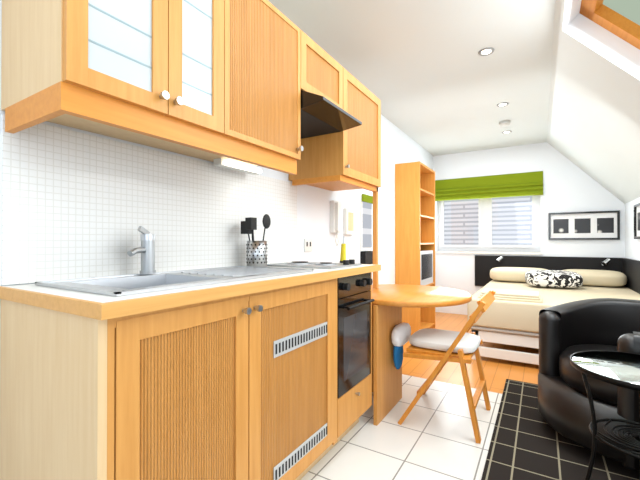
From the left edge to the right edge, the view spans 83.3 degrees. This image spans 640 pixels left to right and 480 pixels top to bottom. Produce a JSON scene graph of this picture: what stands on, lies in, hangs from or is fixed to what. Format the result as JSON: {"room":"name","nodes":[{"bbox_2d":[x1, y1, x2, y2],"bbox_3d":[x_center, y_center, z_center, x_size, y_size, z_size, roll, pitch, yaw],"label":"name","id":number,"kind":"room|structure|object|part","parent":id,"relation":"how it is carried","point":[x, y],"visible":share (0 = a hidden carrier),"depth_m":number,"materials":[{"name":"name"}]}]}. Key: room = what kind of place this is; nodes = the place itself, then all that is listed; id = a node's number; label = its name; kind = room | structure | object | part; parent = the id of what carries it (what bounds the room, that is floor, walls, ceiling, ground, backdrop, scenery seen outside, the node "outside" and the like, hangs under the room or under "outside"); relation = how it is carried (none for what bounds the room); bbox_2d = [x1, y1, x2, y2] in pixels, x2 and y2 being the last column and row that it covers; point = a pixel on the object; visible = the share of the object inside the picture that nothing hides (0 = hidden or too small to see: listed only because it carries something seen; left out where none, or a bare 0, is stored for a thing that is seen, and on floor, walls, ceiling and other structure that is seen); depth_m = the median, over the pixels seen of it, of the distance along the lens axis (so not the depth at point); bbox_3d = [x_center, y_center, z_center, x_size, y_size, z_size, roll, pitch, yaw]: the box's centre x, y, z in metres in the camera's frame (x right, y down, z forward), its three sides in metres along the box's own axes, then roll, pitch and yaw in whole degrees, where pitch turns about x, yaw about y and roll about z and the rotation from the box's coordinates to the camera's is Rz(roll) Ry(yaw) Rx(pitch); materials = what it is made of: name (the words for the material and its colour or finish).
{"room":"studio apartment","nodes":[
{"label":"studio apartment","id":0,"kind":"room"},
{"bbox_2d":[0,0,432,285],"bbox_3d":[-0.091,-0.157,2.531,0.100,2.400,6.800,0,0,31],"label":"wall","id":1,"kind":"structure","parent":0,"point":[313,203],"depth_m":2.97,"materials":[{"name":"white paint"}]},
{"bbox_2d":[1,114,296,284],"bbox_3d":[-0.542,-0.115,1.694,0.006,0.502,1.494,0,0,31],"label":"tile backsplash","id":2,"kind":"structure","parent":1,"relation":"attached to","point":[74,204],"depth_m":1.34,"materials":[{"name":"tile"}]},
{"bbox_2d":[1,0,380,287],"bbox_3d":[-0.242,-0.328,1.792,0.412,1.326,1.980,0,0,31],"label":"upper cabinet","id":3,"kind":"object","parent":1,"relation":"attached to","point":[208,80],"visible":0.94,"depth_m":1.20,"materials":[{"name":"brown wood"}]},
{"bbox_2d":[213,158,261,174],"bbox_3d":[-0.394,-0.361,1.780,0.071,0.030,0.280,0,0,31],"label":"under-cabinet light","id":4,"kind":"object","parent":3,"relation":"attached to","point":[220,162],"visible":1,"depth_m":1.74,"materials":[{"name":"white plastic"}]},
{"bbox_2d":[301,90,361,138],"bbox_3d":[-0.093,-0.666,1.946,0.508,0.093,0.415,0,0,31],"label":"range hood","id":5,"kind":"object","parent":3,"relation":"attached to","point":[319,115],"visible":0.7,"depth_m":1.85,"materials":[{"name":"black"}]},
{"bbox_2d":[304,239,311,251],"bbox_3d":[-0.079,0.035,2.441,0.012,0.085,0.090,0,0,31],"label":"power socket","id":6,"kind":"object","parent":1,"relation":"attached to","point":[307,242],"visible":1,"depth_m":2.42,"materials":[{"name":"white plastic"}]},
{"bbox_2d":[330,200,341,245],"bbox_3d":[0.134,-0.122,2.745,0.060,0.346,0.140,0,0,31],"label":"wall phone","id":7,"kind":"object","parent":1,"relation":"attached to","point":[335,206],"visible":1,"depth_m":2.70,"materials":[{"name":"white plastic"}]},
{"bbox_2d":[343,208,354,234],"bbox_3d":[0.240,-0.150,2.944,0.032,0.210,0.150,0,0,31],"label":"picture frame","id":8,"kind":"object","parent":1,"relation":"attached to","point":[348,214],"visible":1,"depth_m":2.91,"materials":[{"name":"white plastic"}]},
{"bbox_2d":[360,194,372,263],"bbox_3d":[0.435,-0.093,3.246,0.050,0.620,0.230,0,0,31],"label":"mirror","id":9,"kind":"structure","parent":1,"relation":"in","point":[366,201],"depth_m":3.21,"materials":[{"name":"white plastic"}]},
{"bbox_2d":[268,0,554,155],"bbox_3d":[0.514,-1.309,2.167,1.520,0.100,6.800,0,0,31],"label":"ceiling","id":10,"kind":"structure","parent":0,"point":[421,59],"depth_m":2.52,"materials":[{"name":"white paint"}]},
{"bbox_2d":[478,47,494,55],"bbox_3d":[1.109,-1.254,2.400,0.100,0.006,0.100,0,0,31],"label":"ceiling spotlight","id":11,"kind":"object","parent":10,"relation":"in","point":[486,51],"depth_m":2.40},
{"bbox_2d":[497,102,508,106],"bbox_3d":[1.687,-1.249,3.324,0.100,0.006,0.100,0,0,31],"label":"ceiling spotlight","id":12,"kind":"object","parent":10,"relation":"in","point":[503,104],"depth_m":3.33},
{"bbox_2d":[499,120,510,126],"bbox_3d":[1.958,-1.231,3.814,0.110,0.038,0.110,0,0,31],"label":"smoke detector","id":13,"kind":"object","parent":10,"relation":"attached to","point":[506,122],"visible":1,"depth_m":3.79,"materials":[{"name":"grey plastic"}]},
{"bbox_2d":[301,312,538,479],"bbox_3d":[0.883,1.070,1.928,2.385,0.060,6.800,0,0,31],"label":"floor","id":14,"kind":"structure","parent":0,"point":[436,440],"depth_m":1.98,"materials":[{"name":"tile"}]},
{"bbox_2d":[0,264,380,479],"bbox_3d":[-0.298,0.588,1.540,0.576,0.901,1.524,0,0,31],"label":"kitchen cabinet","id":15,"kind":"object","parent":14,"relation":"on","point":[235,380],"visible":0.95,"depth_m":0.99,"materials":[{"name":"brown wood"}]},
{"bbox_2d":[35,266,312,296],"bbox_3d":[-0.442,0.202,1.334,0.440,0.150,0.865,0,0,31],"label":"sink","id":16,"kind":"object","parent":15,"relation":"in","point":[117,285],"depth_m":1.27,"materials":[{"name":"silver metal"}]},
{"bbox_2d":[127,226,155,273],"bbox_3d":[-0.660,0.037,1.327,0.073,0.178,0.123,0,0,31],"label":"kitchen faucet","id":17,"kind":"object","parent":16,"relation":"on","point":[147,249],"depth_m":1.34,"materials":[{"name":"silver metal"}]},
{"bbox_2d":[241,214,270,266],"bbox_3d":[-0.332,0.002,1.852,0.118,0.273,0.142,0,0,31],"label":"utensil holder","id":18,"kind":"object","parent":15,"relation":"on","point":[256,251],"visible":0.99,"depth_m":1.81,"materials":[{"name":"silver metal"}]},
{"bbox_2d":[267,259,361,268],"bbox_3d":[-0.041,0.123,1.971,0.430,0.032,0.340,0,0,31],"label":"cooktop","id":19,"kind":"object","parent":15,"relation":"in","point":[351,262],"visible":1,"depth_m":1.91,"materials":[{"name":"silver metal"}]},
{"bbox_2d":[340,236,345,262],"bbox_3d":[0.135,0.058,2.105,0.039,0.164,0.040,0,0,31],"label":"bottle","id":20,"kind":"object","parent":15,"relation":"on","point":[343,245],"visible":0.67,"depth_m":2.09,"materials":[{"name":"yellow plastic"}]},
{"bbox_2d":[337,272,374,397],"bbox_3d":[-0.005,0.458,1.958,0.523,0.564,0.376,0,0,31],"label":"oven","id":21,"kind":"object","parent":15,"relation":"in","point":[354,300],"visible":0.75,"depth_m":1.81,"materials":[{"name":"black"}]},
{"bbox_2d":[395,161,434,334],"bbox_3d":[1.100,0.114,4.116,0.270,1.875,0.650,0,0,31],"label":"bookcase","id":22,"kind":"object","parent":14,"relation":"on","point":[414,181],"visible":0.7,"depth_m":3.86,"materials":[{"name":"brown wood"}]},
{"bbox_2d":[420,250,432,284],"bbox_3d":[1.116,0.311,4.094,0.204,0.380,0.530,0,0,31],"label":"television","id":23,"kind":"object","parent":22,"relation":"on","point":[426,257],"visible":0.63,"depth_m":4.02,"materials":[{"name":"grey"}]},
{"bbox_2d":[372,284,471,425],"bbox_3d":[0.552,0.690,2.361,0.820,0.704,0.832,0,0,31],"label":"table","id":24,"kind":"object","parent":14,"relation":"on","point":[390,299],"visible":0.7,"depth_m":2.14,"materials":[{"name":"brown wood"}]},
{"bbox_2d":[391,322,410,368],"bbox_3d":[0.506,0.661,2.243,0.080,0.276,0.255,0,0,31],"label":"hanging towel","id":25,"kind":"object","parent":24,"relation":"hanging from","point":[401,333],"visible":0.99,"depth_m":2.18,"materials":[{"name":"fabric"}]},
{"bbox_2d":[398,290,495,443],"bbox_3d":[0.771,0.679,2.145,0.457,0.735,0.530,0,0,31],"label":"folding chair","id":26,"kind":"object","parent":14,"relation":"on","point":[444,346],"visible":1,"depth_m":2.00,"materials":[{"name":"brown wood"}]},
{"bbox_2d":[467,255,639,364],"bbox_3d":[2.314,0.627,3.721,1.614,0.845,2.049,0,0,31],"label":"bed","id":27,"kind":"object","parent":14,"relation":"on","point":[508,322],"visible":0.35,"depth_m":3.32,"materials":[{"name":"beige fabric"}]},
{"bbox_2d":[478,288,541,302],"bbox_3d":[1.669,0.482,3.162,0.480,0.059,0.280,0,0,31],"label":"folded blanket","id":28,"kind":"object","parent":27,"relation":"on","point":[501,294],"visible":1,"depth_m":3.05,"materials":[{"name":"beige fabric"}]},
{"bbox_2d":[490,267,546,281],"bbox_3d":[2.488,0.428,4.478,0.681,0.162,0.430,0,0,31],"label":"pillow","id":29,"kind":"object","parent":27,"relation":"on","point":[512,274],"visible":0.56,"depth_m":4.38,"materials":[{"name":"beige fabric"}]},
{"bbox_3d":[2.395,0.651,3.651,1.365,0.273,2.015,0,0,32],"label":"mattress","id":30,"kind":"part","parent":27,"relation":"part of","materials":[{"name":"beige fabric"}]},
{"bbox_2d":[525,270,582,287],"bbox_3d":[2.539,0.421,3.931,0.530,0.168,0.418,0,0,31],"label":"cushion","id":31,"kind":"object","parent":27,"relation":"on","point":[541,278],"visible":1,"depth_m":3.78,"materials":[{"name":"multicoloured fabric"}]},
{"bbox_3d":[2.575,0.419,4.149,1.614,0.425,1.049,0,0,32],"label":"headboard","id":32,"kind":"part","parent":27,"relation":"part of","materials":[{"name":"black"}]},
{"bbox_2d":[562,269,626,286],"bbox_3d":[3.093,0.426,4.107,0.622,0.162,0.428,0,0,31],"label":"pillow","id":33,"kind":"object","parent":27,"relation":"on","point":[590,277],"visible":0.7,"depth_m":3.92,"materials":[{"name":"beige fabric"}]},
{"bbox_2d":[601,258,610,265],"bbox_3d":[3.328,0.255,4.190,0.086,0.087,0.132,0,0,31],"label":"wall lamp","id":34,"kind":"object","parent":27,"relation":"attached to","point":[605,262],"visible":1,"depth_m":4.16,"materials":[{"name":"silver metal"}]},
{"bbox_2d":[481,379,638,479],"bbox_3d":[1.293,1.032,1.530,1.040,0.012,2.050,0,0,31],"label":"rug","id":35,"kind":"object","parent":14,"relation":"on","point":[523,446],"visible":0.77,"depth_m":1.75,"materials":[{"name":"black fabric"}]},
{"bbox_2d":[538,298,639,469],"bbox_3d":[1.584,0.688,1.840,0.805,0.678,0.810,0,0,31],"label":"armchair","id":36,"kind":"object","parent":35,"relation":"on","point":[601,324],"visible":0.88,"depth_m":1.90,"materials":[{"name":"black leather"}]},
{"bbox_2d":[570,350,639,479],"bbox_3d":[1.186,0.745,1.328,0.432,0.544,0.432,0,0,31],"label":"side table","id":37,"kind":"object","parent":35,"relation":"on","point":[621,369],"visible":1,"depth_m":1.36,"materials":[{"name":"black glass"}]},
{"bbox_2d":[433,142,624,314],"bbox_3d":[2.654,-0.145,4.825,2.385,2.400,0.180,0,0,31],"label":"wall","id":38,"kind":"structure","parent":0,"point":[566,187],"depth_m":4.60,"materials":[{"name":"white paint"}]},
{"bbox_2d":[435,195,541,254],"bbox_3d":[2.300,-0.326,5.008,1.350,1.035,0.180,0,0,31],"label":"window","id":39,"kind":"structure","parent":38,"relation":"in","point":[485,246],"depth_m":5.01,"materials":[{"name":"white plastic"}]},
{"bbox_2d":[435,171,542,200],"bbox_3d":[2.250,-0.727,4.938,1.380,0.305,0.042,0,0,31],"label":"blind","id":40,"kind":"object","parent":38,"relation":"attached to","point":[527,183],"visible":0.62,"depth_m":4.90,"materials":[{"name":"green fabric"}]},
{"bbox_2d":[548,210,619,239],"bbox_3d":[3.189,-0.172,4.373,0.700,0.340,0.029,0,0,31],"label":"picture frame","id":41,"kind":"object","parent":38,"relation":"attached to","point":[592,225],"visible":1,"depth_m":4.36,"materials":[{"name":"black"}]},
{"bbox_2d":[547,0,639,203],"bbox_3d":[1.534,-0.868,1.539,0.872,0.945,6.800,0,0,31],"label":"ceiling","id":42,"kind":"structure","parent":0,"point":[594,113],"depth_m":2.53,"materials":[{"name":"white paint"}]},
{"bbox_2d":[580,0,639,49],"bbox_3d":[1.493,-0.989,1.448,0.655,0.702,1.000,0,0,31],"label":"window","id":43,"kind":"structure","parent":42,"relation":"attached to","point":[621,18],"depth_m":1.89,"materials":[{"name":"brown wood"}]},
{"bbox_2d":[625,197,639,260],"bbox_3d":[1.857,0.277,1.335,0.100,1.520,6.800,0,0,31],"label":"wall","id":44,"kind":"structure","parent":0,"point":[632,246],"depth_m":3.90,"materials":[{"name":"white paint"}]},
{"bbox_2d":[634,203,639,238],"bbox_3d":[3.081,-0.182,3.461,0.029,0.340,0.420,0,0,31],"label":"picture frame","id":45,"kind":"object","parent":44,"relation":"attached to","point":[637,206],"visible":1,"depth_m":3.58,"materials":[{"name":"black"}]},
{"label":"outside","id":46,"kind":"structure","parent":0,"visible":0},
{"bbox_2d":[444,196,531,244],"bbox_3d":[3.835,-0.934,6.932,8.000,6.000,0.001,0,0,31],"label":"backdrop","id":47,"kind":"structure","parent":46,"point":[511,216],"depth_m":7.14,"materials":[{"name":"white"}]}
]}

